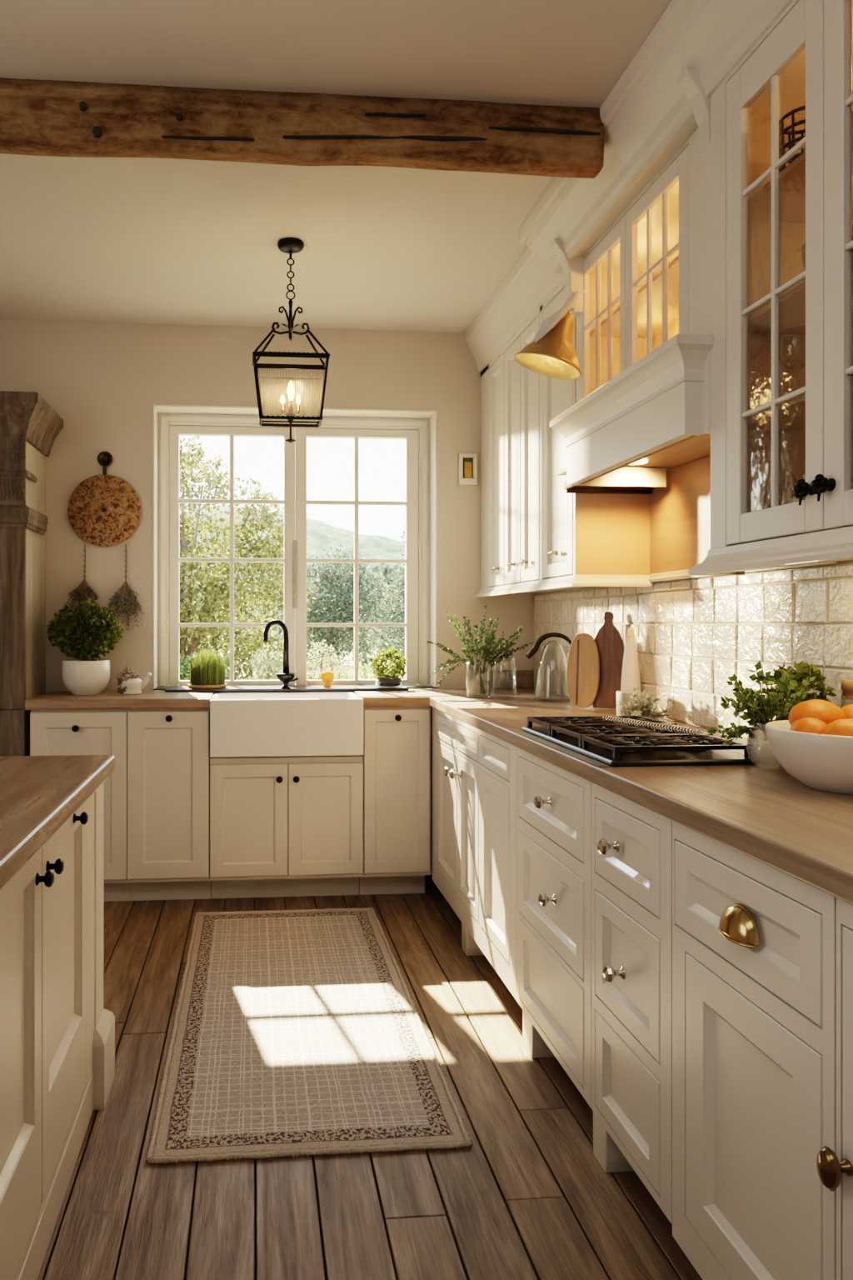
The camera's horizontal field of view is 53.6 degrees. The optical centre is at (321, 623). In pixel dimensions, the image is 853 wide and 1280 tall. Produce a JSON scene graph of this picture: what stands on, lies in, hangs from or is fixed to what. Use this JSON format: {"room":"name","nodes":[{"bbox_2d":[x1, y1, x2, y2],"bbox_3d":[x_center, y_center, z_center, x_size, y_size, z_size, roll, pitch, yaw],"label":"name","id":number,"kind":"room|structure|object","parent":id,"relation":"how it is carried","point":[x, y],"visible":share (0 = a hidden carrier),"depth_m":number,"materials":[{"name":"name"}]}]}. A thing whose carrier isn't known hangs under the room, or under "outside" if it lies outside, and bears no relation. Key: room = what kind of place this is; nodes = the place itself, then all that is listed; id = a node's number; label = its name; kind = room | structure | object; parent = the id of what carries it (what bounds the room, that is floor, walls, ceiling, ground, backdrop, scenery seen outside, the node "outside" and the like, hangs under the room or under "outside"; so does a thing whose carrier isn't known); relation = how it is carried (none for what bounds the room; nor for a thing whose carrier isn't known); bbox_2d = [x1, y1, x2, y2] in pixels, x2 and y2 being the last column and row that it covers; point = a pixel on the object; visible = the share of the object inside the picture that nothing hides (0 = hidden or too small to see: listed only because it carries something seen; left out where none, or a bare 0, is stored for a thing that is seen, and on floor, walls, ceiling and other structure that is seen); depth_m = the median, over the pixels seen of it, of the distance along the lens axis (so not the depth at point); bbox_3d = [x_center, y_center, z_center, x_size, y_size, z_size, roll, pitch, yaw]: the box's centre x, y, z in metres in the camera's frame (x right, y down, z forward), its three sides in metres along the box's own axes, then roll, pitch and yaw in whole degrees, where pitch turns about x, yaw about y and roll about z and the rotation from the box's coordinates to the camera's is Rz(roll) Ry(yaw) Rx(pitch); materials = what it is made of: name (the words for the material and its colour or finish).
{"room":"kitchen","nodes":[
{"label":"kitchen","id":0,"kind":"room"},
{"bbox_2d":[61,659,110,694],"bbox_3d":[-1.104,0.252,3.909,0.220,0.160,0.220,0,0,-5],"label":"pot","id":1,"kind":"object","parent":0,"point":[81,677],"depth_m":3.82,"materials":[{"name":"white ceramic"}]},
{"bbox_2d":[188,683,226,689],"bbox_3d":[-0.569,0.310,4.148,0.192,0.018,0.192,0,0,-5],"label":"tray","id":2,"kind":"object","parent":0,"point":[198,686],"depth_m":4.07,"materials":[{"name":"brown wood"}]},
{"bbox_2d":[0,319,535,873],"bbox_3d":[-0.925,-0.105,4.239,4.340,2.750,0.260,0,0,-5],"label":"wall","id":3,"kind":"structure","parent":0,"point":[104,381],"depth_m":4.13,"materials":[{"name":"beige paint"}]},
{"bbox_2d":[62,543,99,613],"bbox_3d":[-1.165,-0.178,4.055,0.182,0.425,0.061,0,0,-5],"label":"bunch","id":4,"kind":"object","parent":3,"relation":"hanging from","point":[88,592],"visible":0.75,"depth_m":4.06,"materials":[{"name":"brown"}]},
{"bbox_2d":[67,451,141,546],"bbox_3d":[-1.063,-0.609,4.081,0.352,0.466,0.026,0,0,-5],"label":"round board","id":5,"kind":"object","parent":3,"relation":"attached to","point":[104,510],"visible":1,"depth_m":4.07,"materials":[{"name":"brown wood"}]},
{"bbox_2d":[106,544,144,634],"bbox_3d":[-0.963,-0.164,4.071,0.194,0.452,0.060,0,0,-5],"label":"bunch","id":6,"kind":"object","parent":3,"relation":"hanging from","point":[132,602],"visible":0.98,"depth_m":4.08,"materials":[{"name":"brown"}]},
{"bbox_2d":[214,690,354,693],"bbox_3d":[-0.186,0.451,4.112,0.682,0.238,0.108,0,0,-5],"label":"stone strip","id":7,"kind":"object","parent":3,"relation":"attached to","point":[294,691],"visible":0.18,"depth_m":4.07,"materials":[{"name":"stone"}]},
{"bbox_2d":[262,619,298,688],"bbox_3d":[-0.199,0.150,4.088,0.162,0.339,0.098,0,0,-26],"label":"tap","id":8,"kind":"object","parent":7,"relation":"on","point":[286,677],"visible":1,"depth_m":4.08,"materials":[{"name":"black metal"}]},
{"bbox_2d":[152,404,437,692],"bbox_3d":[-0.128,-0.374,4.229,1.429,1.418,0.328,0,0,-5],"label":"window","id":9,"kind":"structure","parent":3,"relation":"in","point":[418,428],"depth_m":4.31,"materials":[{"name":"white paint"}]},
{"bbox_2d":[188,647,226,689],"bbox_3d":[-0.569,0.217,4.148,0.192,0.206,0.192,0,0,-5],"label":"potted grass","id":10,"kind":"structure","parent":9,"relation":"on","point":[207,671],"depth_m":4.09,"materials":[{"name":"green plant"}]},
{"bbox_2d":[370,645,408,687],"bbox_3d":[0.335,0.216,4.173,0.172,0.207,0.174,0,0,-44],"label":"boxwood ball","id":11,"kind":"object","parent":9,"relation":"on","point":[383,678],"visible":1,"depth_m":4.14,"materials":[{"name":"green plant"}]},
{"bbox_2d":[458,453,477,485],"bbox_3d":[0.744,-0.782,4.235,0.094,0.160,0.016,0,0,-5],"label":"picture frame","id":12,"kind":"object","parent":3,"relation":"attached to","point":[467,462],"visible":1,"depth_m":4.23,"materials":[{"name":"white paint"}]},
{"bbox_2d":[465,461,471,478],"bbox_3d":[0.746,-0.779,4.238,0.036,0.082,0.002,0,0,-5],"label":"picture","id":13,"kind":"object","parent":12,"relation":"on","point":[467,464],"depth_m":4.24,"materials":[{"name":"paint"}]},
{"bbox_2d":[488,670,534,688],"bbox_3d":[0.968,0.286,4.256,0.236,0.092,0.009,0,0,-5],"label":"upstand","id":14,"kind":"object","parent":3,"relation":"attached to","point":[502,678],"visible":1,"depth_m":4.25,"materials":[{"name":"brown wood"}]},
{"bbox_2d":[0,0,672,332],"bbox_3d":[-0.682,-1.540,1.239,4.340,0.120,6.280,0,0,-5],"label":"ceiling","id":15,"kind":"structure","parent":0,"point":[127,240],"depth_m":2.79,"materials":[{"name":"paint"}]},
{"bbox_2d":[252,237,329,443],"bbox_3d":[-0.120,-1.091,3.246,0.296,0.778,0.161,0,0,-5],"label":"pendant lantern","id":16,"kind":"object","parent":15,"relation":"hanging from","point":[287,245],"visible":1,"depth_m":3.23,"materials":[{"name":"black metal"}]},
{"bbox_2d":[280,400,300,416],"bbox_3d":[-0.119,-0.842,3.237,0.082,0.080,0.074,0,0,-5],"label":"candelabra","id":17,"kind":"object","parent":16,"relation":"on","point":[290,410],"depth_m":3.24,"materials":[{"name":"gold metal"}]},
{"bbox_2d":[0,77,604,178],"bbox_3d":[-0.987,-1.390,2.277,3.597,0.178,0.109,0,0,-5],"label":"ceiling beam","id":18,"kind":"structure","parent":15,"relation":"attached to","point":[38,117],"depth_m":2.32,"materials":[{"name":"brown wood"}]},
{"bbox_2d":[37,873,702,1279],"bbox_3d":[-0.682,1.310,1.239,4.340,0.080,6.280,0,0,-5],"label":"floor","id":19,"kind":"structure","parent":0,"point":[532,1198],"depth_m":1.89,"materials":[{"name":"brown wood"}]},
{"bbox_2d":[0,390,63,756],"bbox_3d":[-1.587,0.134,3.808,0.691,2.272,0.485,0,0,-5],"label":"armoire","id":20,"kind":"object","parent":19,"relation":"on","point":[29,427],"visible":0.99,"depth_m":3.66,"materials":[{"name":"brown wood"}]},
{"bbox_2d":[0,776,114,1279],"bbox_3d":[-1.053,0.841,1.285,1.118,0.858,2.032,0,0,-5],"label":"kitchen island","id":21,"kind":"object","parent":19,"relation":"on","point":[57,1035],"visible":0.95,"depth_m":1.69,"materials":[{"name":"beige paint"}]},
{"bbox_2d":[0,755,114,889],"bbox_3d":[-1.077,0.389,1.251,1.175,0.046,2.068,0,0,-5],"label":"island countertop","id":22,"kind":"structure","parent":21,"relation":"on","point":[38,794],"depth_m":1.79,"materials":[{"name":"brown wood"}]},
{"bbox_2d":[30,709,132,901],"bbox_3d":[-1.081,0.825,3.852,0.417,0.891,0.479,0,0,-5],"label":"base cabinet","id":23,"kind":"object","parent":19,"relation":"on","point":[52,732],"visible":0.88,"depth_m":3.66,"materials":[{"name":"beige paint"}]},
{"bbox_2d":[25,690,214,709],"bbox_3d":[-0.910,0.355,3.877,0.796,0.046,0.459,0,0,-5],"label":"countertop","id":24,"kind":"structure","parent":23,"relation":"on","point":[53,700],"depth_m":3.67,"materials":[{"name":"brown wood"}]},
{"bbox_2d":[45,598,124,694],"bbox_3d":[-1.104,0.108,3.888,0.351,0.447,0.309,0,0,-5],"label":"potted plant","id":25,"kind":"object","parent":24,"relation":"on","point":[87,676],"visible":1,"depth_m":3.83,"materials":[{"name":"green plant"}]},
{"bbox_2d":[115,664,151,694],"bbox_3d":[-0.884,0.262,3.921,0.169,0.139,0.108,0,0,-5],"label":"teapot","id":26,"kind":"object","parent":24,"relation":"on","point":[130,684],"visible":1,"depth_m":3.89,"materials":[{"name":"white ceramic"}]},
{"bbox_2d":[210,691,363,757],"bbox_3d":[-0.167,0.463,3.876,0.682,0.254,0.363,0,0,-5],"label":"farmhouse sink","id":27,"kind":"object","parent":24,"relation":"in","point":[242,724],"visible":1,"depth_m":3.70,"materials":[{"name":"white ceramic"}]},
{"bbox_2d":[127,709,210,900],"bbox_3d":[-0.694,0.825,3.883,0.357,0.891,0.479,0,0,-5],"label":"base cabinet","id":28,"kind":"object","parent":19,"relation":"on","point":[168,750],"visible":0.98,"depth_m":3.69,"materials":[{"name":"beige paint"}]},
{"bbox_2d":[210,755,363,898],"bbox_3d":[-0.171,0.936,3.926,0.687,0.668,0.479,0,0,-5],"label":"base cabinet","id":29,"kind":"object","parent":19,"relation":"on","point":[290,826],"visible":0.98,"depth_m":3.73,"materials":[{"name":"beige paint"}]},
{"bbox_2d":[144,907,474,1164],"bbox_3d":[-0.091,1.264,2.822,0.795,0.015,1.697,0,0,-5],"label":"rug","id":30,"kind":"object","parent":19,"relation":"on","point":[297,1032],"visible":1,"depth_m":2.46,"materials":[{"name":"beige fabric"}]},
{"bbox_2d":[359,706,430,894],"bbox_3d":[0.329,0.825,3.966,0.309,0.891,0.479,0,0,-5],"label":"base cabinet","id":31,"kind":"object","parent":19,"relation":"on","point":[397,755],"visible":0.98,"depth_m":3.77,"materials":[{"name":"beige paint"}]},
{"bbox_2d":[354,689,431,707],"bbox_3d":[0.326,0.355,3.981,0.313,0.046,0.451,0,0,-5],"label":"countertop","id":32,"kind":"structure","parent":31,"relation":"on","point":[412,697],"depth_m":3.77,"materials":[{"name":"brown wood"}]},
{"bbox_2d":[432,707,516,1000],"bbox_3d":[0.838,0.823,3.203,0.665,0.895,1.218,0,0,-5],"label":"base cabinet","id":33,"kind":"object","parent":19,"relation":"on","point":[474,771],"visible":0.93,"depth_m":3.01,"materials":[{"name":"beige paint"}]},
{"bbox_2d":[516,747,591,1108],"bbox_3d":[0.910,0.823,2.308,0.665,0.895,0.569,0,0,-5],"label":"base cabinet","id":34,"kind":"object","parent":19,"relation":"on","point":[554,803],"visible":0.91,"depth_m":2.26,"materials":[{"name":"beige paint"}]},
{"bbox_2d":[591,782,672,1223],"bbox_3d":[0.949,0.823,1.831,0.665,0.895,0.382,0,0,-5],"label":"base cabinet","id":35,"kind":"object","parent":19,"relation":"on","point":[632,843],"visible":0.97,"depth_m":1.80,"materials":[{"name":"beige paint"}]},
{"bbox_2d":[672,820,836,1279],"bbox_3d":[0.989,0.780,1.411,0.652,0.810,0.452,0,0,-5],"label":"base cabinet","id":36,"kind":"object","parent":19,"relation":"on","point":[754,943],"visible":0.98,"depth_m":1.36,"materials":[{"name":"beige paint"}]},
{"bbox_2d":[816,897,852,1279],"bbox_3d":[1.024,0.780,0.935,0.659,0.810,0.496,0,0,-5],"label":"base cabinet","id":37,"kind":"object","parent":19,"relation":"on","point":[835,1171],"visible":0.98,"depth_m":1.14,"materials":[{"name":"beige paint"}]},
{"bbox_2d":[415,688,852,904],"bbox_3d":[0.912,0.353,2.455,0.641,0.042,3.587,0,0,-5],"label":"countertop","id":38,"kind":"structure","parent":37,"relation":"on","point":[804,832],"depth_m":1.64,"materials":[{"name":"brown wood"}]},
{"bbox_2d":[465,655,490,697],"bbox_3d":[0.701,0.236,3.729,0.112,0.190,0.112,0,0,-5],"label":"glass jar","id":39,"kind":"object","parent":38,"relation":"on","point":[489,655],"visible":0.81,"depth_m":3.71,"materials":[{"name":"clear glass"}]},
{"bbox_2d":[426,605,532,693],"bbox_3d":[0.703,0.115,3.720,0.459,0.394,0.333,0,0,-5],"label":"herb sprigs","id":40,"kind":"object","parent":39,"relation":"in","point":[489,642],"visible":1,"depth_m":3.71,"materials":[{"name":"green plant"}]},
{"bbox_2d":[493,656,516,697],"bbox_3d":[0.825,0.241,3.754,0.104,0.180,0.104,0,0,-5],"label":"glass jar","id":41,"kind":"object","parent":38,"relation":"on","point":[515,657],"visible":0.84,"depth_m":3.75,"materials":[{"name":"clear glass"}]},
{"bbox_2d":[525,632,572,701],"bbox_3d":[0.991,0.185,3.590,0.176,0.292,0.160,0,0,-16],"label":"glass pitcher","id":42,"kind":"object","parent":38,"relation":"on","point":[535,648],"visible":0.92,"depth_m":3.59,"materials":[{"name":"clear glass"}]},
{"bbox_2d":[566,633,599,707],"bbox_3d":[1.018,0.183,3.243,0.123,0.290,0.048,0,0,30],"label":"chopping board","id":43,"kind":"object","parent":38,"relation":"on","point":[583,662],"visible":1,"depth_m":3.23,"materials":[{"name":"brown wood"}]},
{"bbox_2d":[592,611,624,708],"bbox_3d":[1.110,0.141,3.225,0.124,0.373,0.050,0,0,31],"label":"chopping board","id":44,"kind":"object","parent":38,"relation":"on","point":[610,643],"visible":0.77,"depth_m":3.21,"materials":[{"name":"brown wood"}]},
{"bbox_2d":[616,690,640,715],"bbox_3d":[1.084,0.286,2.942,0.082,0.091,0.082,0,0,-5],"label":"pot","id":45,"kind":"object","parent":38,"relation":"on","point":[622,697],"visible":0.47,"depth_m":2.92,"materials":[{"name":"white ceramic"}]},
{"bbox_2d":[620,627,641,696],"bbox_3d":[1.138,0.173,3.067,0.074,0.316,0.074,0,0,-5],"label":"ceramic bottle","id":46,"kind":"object","parent":38,"relation":"on","point":[631,678],"visible":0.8,"depth_m":3.05,"materials":[{"name":"beige ceramic"}]},
{"bbox_2d":[505,715,760,767],"bbox_3d":[0.836,0.302,2.292,0.453,0.059,0.710,0,0,-5],"label":"gas hob","id":47,"kind":"object","parent":38,"relation":"in","point":[613,741],"visible":1,"depth_m":2.08,"materials":[{"name":"black metal"}]},
{"bbox_2d":[616,688,674,719],"bbox_3d":[1.071,0.270,2.782,0.181,0.115,0.149,0,0,-41],"label":"posy","id":48,"kind":"object","parent":38,"relation":"on","point":[644,706],"visible":0.83,"depth_m":2.77,"materials":[{"name":"yellow"}]},
{"bbox_2d":[746,720,786,771],"bbox_3d":[1.035,0.279,1.895,0.124,0.106,0.124,0,0,-5],"label":"glass vase","id":49,"kind":"object","parent":38,"relation":"on","point":[755,735],"visible":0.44,"depth_m":1.89,"materials":[{"name":"glass"}]},
{"bbox_2d":[707,660,816,745],"bbox_3d":[1.014,0.182,1.892,0.234,0.198,0.221,0,0,38],"label":"leafy plant","id":50,"kind":"object","parent":49,"relation":"in","point":[767,709],"visible":0.79,"depth_m":1.88,"materials":[{"name":"green plant"}]},
{"bbox_2d":[766,660,836,721],"bbox_3d":[1.154,0.210,2.017,0.148,0.243,0.148,0,0,-5],"label":"leafy plant","id":51,"kind":"object","parent":38,"relation":"on","point":[803,670],"visible":0.32,"depth_m":1.99,"materials":[{"name":"green plant"}]},
{"bbox_2d":[765,720,852,794],"bbox_3d":[1.058,0.271,1.676,0.292,0.121,0.292,0,0,-5],"label":"fruit bowl","id":52,"kind":"object","parent":38,"relation":"on","point":[821,762],"visible":0.94,"depth_m":1.61,"materials":[{"name":"white ceramic"}]},
{"bbox_2d":[790,717,827,734],"bbox_3d":[0.983,0.224,1.675,0.076,0.070,0.076,0,0,-5],"label":"orange","id":53,"kind":"object","parent":52,"relation":"in","point":[811,725],"visible":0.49,"depth_m":1.65,"materials":[{"name":"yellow food"}]},
{"bbox_2d":[789,699,846,724],"bbox_3d":[1.025,0.197,1.726,0.111,0.078,0.090,0,0,-5],"label":"orange","id":54,"kind":"object","parent":52,"relation":"in","point":[828,712],"visible":0.51,"depth_m":1.70,"materials":[{"name":"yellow food"}]},
{"bbox_2d":[821,718,852,736],"bbox_3d":[1.027,0.222,1.621,0.099,0.074,0.081,0,0,-5],"label":"orange","id":55,"kind":"object","parent":52,"relation":"in","point":[840,727],"visible":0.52,"depth_m":1.60,"materials":[{"name":"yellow food"}]},
{"bbox_2d":[840,704,852,718],"bbox_3d":[1.112,0.202,1.728,0.086,0.071,0.074,0,0,-5],"label":"orange","id":56,"kind":"object","parent":52,"relation":"in","point":[848,709],"visible":0.3,"depth_m":1.71,"materials":[{"name":"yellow food"}]},
{"bbox_2d":[840,679,852,708],"bbox_3d":[1.235,0.231,1.906,0.080,0.202,0.080,0,0,-5],"label":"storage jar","id":57,"kind":"object","parent":38,"relation":"on","point":[847,685],"visible":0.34,"depth_m":1.90,"materials":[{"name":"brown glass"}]},
{"bbox_2d":[375,676,401,686],"bbox_3d":[0.336,0.291,4.171,0.132,0.044,0.132,0,0,-5],"label":"pot","id":58,"kind":"object","parent":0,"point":[381,681],"depth_m":4.12,"materials":[{"name":"ceramic"}]},
{"bbox_2d":[535,454,852,743],"bbox_3d":[1.406,-0.105,1.408,0.150,2.750,6.280,0,0,-5],"label":"wall","id":59,"kind":"structure","parent":0,"point":[843,562],"depth_m":3.44,"materials":[{"name":"beige paint"}]},
{"bbox_2d":[476,280,653,597],"bbox_3d":[0.990,-0.711,3.615,0.317,1.158,1.285,0,0,-5],"label":"upper cabinet","id":60,"kind":"object","parent":59,"relation":"attached to","point":[537,536],"visible":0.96,"depth_m":3.36,"materials":[{"name":"beige paint"}]},
{"bbox_2d":[465,246,564,373],"bbox_3d":[0.838,-1.377,3.646,0.116,0.204,1.203,0,0,-5],"label":"trim","id":61,"kind":"structure","parent":60,"relation":"attached to","point":[531,282],"depth_m":3.59,"materials":[{"name":"beige paint"}]},
{"bbox_2d":[550,67,710,402],"bbox_3d":[1.039,-1.025,2.510,0.397,0.640,0.970,0,0,-5],"label":"upper cabinet","id":62,"kind":"object","parent":59,"relation":"attached to","point":[645,282],"visible":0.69,"depth_m":2.55,"materials":[{"name":"beige paint"}]},
{"bbox_2d":[514,290,582,380],"bbox_3d":[0.795,-0.959,2.745,0.364,0.329,0.218,0,0,-37],"label":"wall sconce","id":63,"kind":"object","parent":62,"relation":"attached to","point":[552,353],"visible":1,"depth_m":2.65,"materials":[{"name":"gold metal"}]},
{"bbox_2d":[590,255,679,338],"bbox_3d":[1.109,-1.030,2.517,0.234,0.014,0.928,0,0,-5],"label":"shelf","id":64,"kind":"object","parent":62,"relation":"attached to","point":[673,267],"depth_m":2.72,"materials":[{"name":"wood"}]},
{"bbox_2d":[550,332,714,494],"bbox_3d":[1.019,-0.585,2.503,0.420,0.239,0.990,0,0,-5],"label":"range hood","id":65,"kind":"object","parent":59,"relation":"attached to","point":[652,418],"visible":0.59,"depth_m":2.35,"materials":[{"name":"beige paint"}]},
{"bbox_2d":[629,458,648,464],"bbox_3d":[1.024,-0.526,2.712,0.070,0.008,0.070,0,0,-5],"label":"lamp","id":66,"kind":"object","parent":65,"relation":"on","point":[643,461],"depth_m":2.70,"materials":[{"name":"beige"}]},
{"bbox_2d":[517,0,794,274],"bbox_3d":[1.031,-1.377,2.075,0.410,0.204,2.170,0,0,-5],"label":"trim","id":67,"kind":"structure","parent":59,"relation":"attached to","point":[647,117],"depth_m":2.22,"materials":[{"name":"beige paint"}]},
{"bbox_2d":[534,562,852,742],"bbox_3d":[1.238,0.093,2.437,0.017,0.477,3.658,0,0,-5],"label":"backsplash","id":68,"kind":"structure","parent":59,"relation":"attached to","point":[692,635],"depth_m":2.59,"materials":[{"name":"tile"}]},
{"bbox_2d":[648,455,841,582],"bbox_3d":[1.225,-0.337,2.530,0.025,0.382,0.970,0,0,-5],"label":"panel","id":69,"kind":"object","parent":59,"relation":"attached to","point":[680,511],"visible":0.42,"depth_m":2.79,"materials":[{"name":"brown wood"}]},
{"bbox_2d":[688,0,852,575],"bbox_3d":[1.119,-0.704,1.657,0.376,1.172,0.822,0,0,-5],"label":"upper cabinet","id":70,"kind":"object","parent":59,"relation":"attached to","point":[762,217],"visible":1,"depth_m":1.82,"materials":[{"name":"beige paint"}]},
{"bbox_2d":[763,448,804,509],"bbox_3d":[1.029,-0.291,1.854,0.080,0.190,0.079,0,0,-5],"label":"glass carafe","id":71,"kind":"object","parent":70,"relation":"on","point":[782,448],"visible":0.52,"depth_m":1.86,"materials":[{"name":"clear glass"}]},
{"bbox_2d":[779,105,805,173],"bbox_3d":[1.074,-1.053,1.853,0.110,0.141,0.110,0,0,-5],"label":"basket","id":72,"kind":"object","parent":70,"relation":"on","point":[791,143],"visible":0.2,"depth_m":1.84,"materials":[{"name":"brown metal"}]},
{"bbox_2d":[779,325,805,373],"bbox_3d":[1.054,-0.565,1.851,0.072,0.170,0.072,0,0,-5],"label":"wine glass","id":73,"kind":"object","parent":70,"relation":"on","point":[782,332],"visible":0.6,"depth_m":1.86,"materials":[{"name":"clear glass"}]},
{"bbox_2d":[748,110,852,223],"bbox_3d":[1.155,-0.975,1.641,0.284,0.014,0.745,0,0,-5],"label":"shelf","id":74,"kind":"object","parent":70,"relation":"attached to","point":[792,178],"depth_m":1.90,"materials":[{"name":"wood"}]},
{"bbox_2d":[748,251,852,334],"bbox_3d":[1.155,-0.705,1.641,0.284,0.014,0.745,0,0,-5],"label":"shelf","id":75,"kind":"object","parent":70,"relation":"attached to","point":[792,303],"depth_m":1.90,"materials":[{"name":"wood"}]},
{"bbox_2d":[748,373,852,430],"bbox_3d":[1.155,-0.472,1.641,0.284,0.014,0.745,0,0,-5],"label":"shelf","id":76,"kind":"object","parent":70,"relation":"attached to","point":[792,412],"depth_m":1.89,"materials":[{"name":"white wood"}]},
{"bbox_2d":[801,226,852,270],"bbox_3d":[1.100,-0.762,1.775,0.136,0.100,0.135,0,0,-5],"label":"serving bowl","id":77,"kind":"object","parent":70,"relation":"on","point":[803,247],"visible":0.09,"depth_m":1.79,"materials":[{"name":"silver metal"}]},
{"label":"outside","id":78,"kind":"structure","parent":0,"visible":0},
{"bbox_2d":[180,504,404,649],"bbox_3d":[8.290,-5.511,83.442,170.000,14.762,55.000,0,0,-5],"label":"hillside","id":79,"kind":"structure","parent":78,"point":[321,535],"depth_m":76.75,"materials":[{"name":"green plant"}]},
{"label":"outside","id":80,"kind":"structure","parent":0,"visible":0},
{"bbox_2d":[159,649,412,690],"bbox_3d":[-5.428,1.870,67.016,120.000,0.300,125.530,0,0,-5],"label":"lawn","id":81,"kind":"structure","parent":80,"point":[374,652],"depth_m":33.40,"materials":[{"name":"green plant"}]},
{"bbox_2d":[158,649,248,690],"bbox_3d":[-1.073,0.648,7.359,1.144,0.845,0.585,0,0,-5],"label":"shrub","id":82,"kind":"object","parent":81,"relation":"on","point":[186,662],"visible":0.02,"depth_m":7.29,"materials":[{"name":"green plant"}]},
{"bbox_2d":[180,435,315,679],"bbox_3d":[-1.439,-0.188,8.491,2.799,3.833,1.793,0,0,-5],"label":"tree","id":83,"kind":"object","parent":81,"relation":"on","point":[208,611],"visible":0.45,"depth_m":8.30,"materials":[{"name":"green plant"}]},
{"bbox_2d":[240,641,283,679],"bbox_3d":[-0.414,0.940,6.985,0.566,1.578,0.328,0,0,-5],"label":"shrub","id":84,"kind":"object","parent":81,"relation":"on","point":[277,653],"visible":0.23,"depth_m":6.95,"materials":[{"name":"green plant"}]},
{"bbox_2d":[183,552,404,665],"bbox_3d":[0.297,-0.381,34.339,15.009,5.090,4.410,0,0,-5],"label":"tree belt","id":85,"kind":"object","parent":81,"relation":"on","point":[380,568],"visible":0.06,"depth_m":34.09,"materials":[{"name":"green plant"}]},
{"bbox_2d":[306,639,352,679],"bbox_3d":[0.061,0.949,8.974,0.773,1.559,0.489,0,0,-5],"label":"shrub","id":86,"kind":"object","parent":81,"relation":"on","point":[322,663],"visible":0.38,"depth_m":8.95,"materials":[{"name":"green plant"}]},
{"bbox_2d":[275,543,398,674],"bbox_3d":[0.398,-0.290,24.172,3.578,4.038,2.698,0,0,-1],"label":"tree","id":87,"kind":"object","parent":81,"relation":"on","point":[329,633],"visible":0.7,"depth_m":23.82,"materials":[{"name":"green plant"}]},
{"bbox_2d":[306,659,426,689],"bbox_3d":[0.563,1.094,10.458,3.242,1.348,1.197,0,0,-1],"label":"hedge","id":88,"kind":"object","parent":81,"relation":"on","point":[364,668],"visible":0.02,"depth_m":10.32,"materials":[{"name":"green plant"}]},
{"bbox_2d":[360,526,404,668],"bbox_3d":[3.164,-0.678,20.415,4.458,4.814,2.643,0,0,-5],"label":"tree","id":89,"kind":"object","parent":81,"relation":"on","point":[401,617],"visible":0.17,"depth_m":19.98,"materials":[{"name":"green plant"}]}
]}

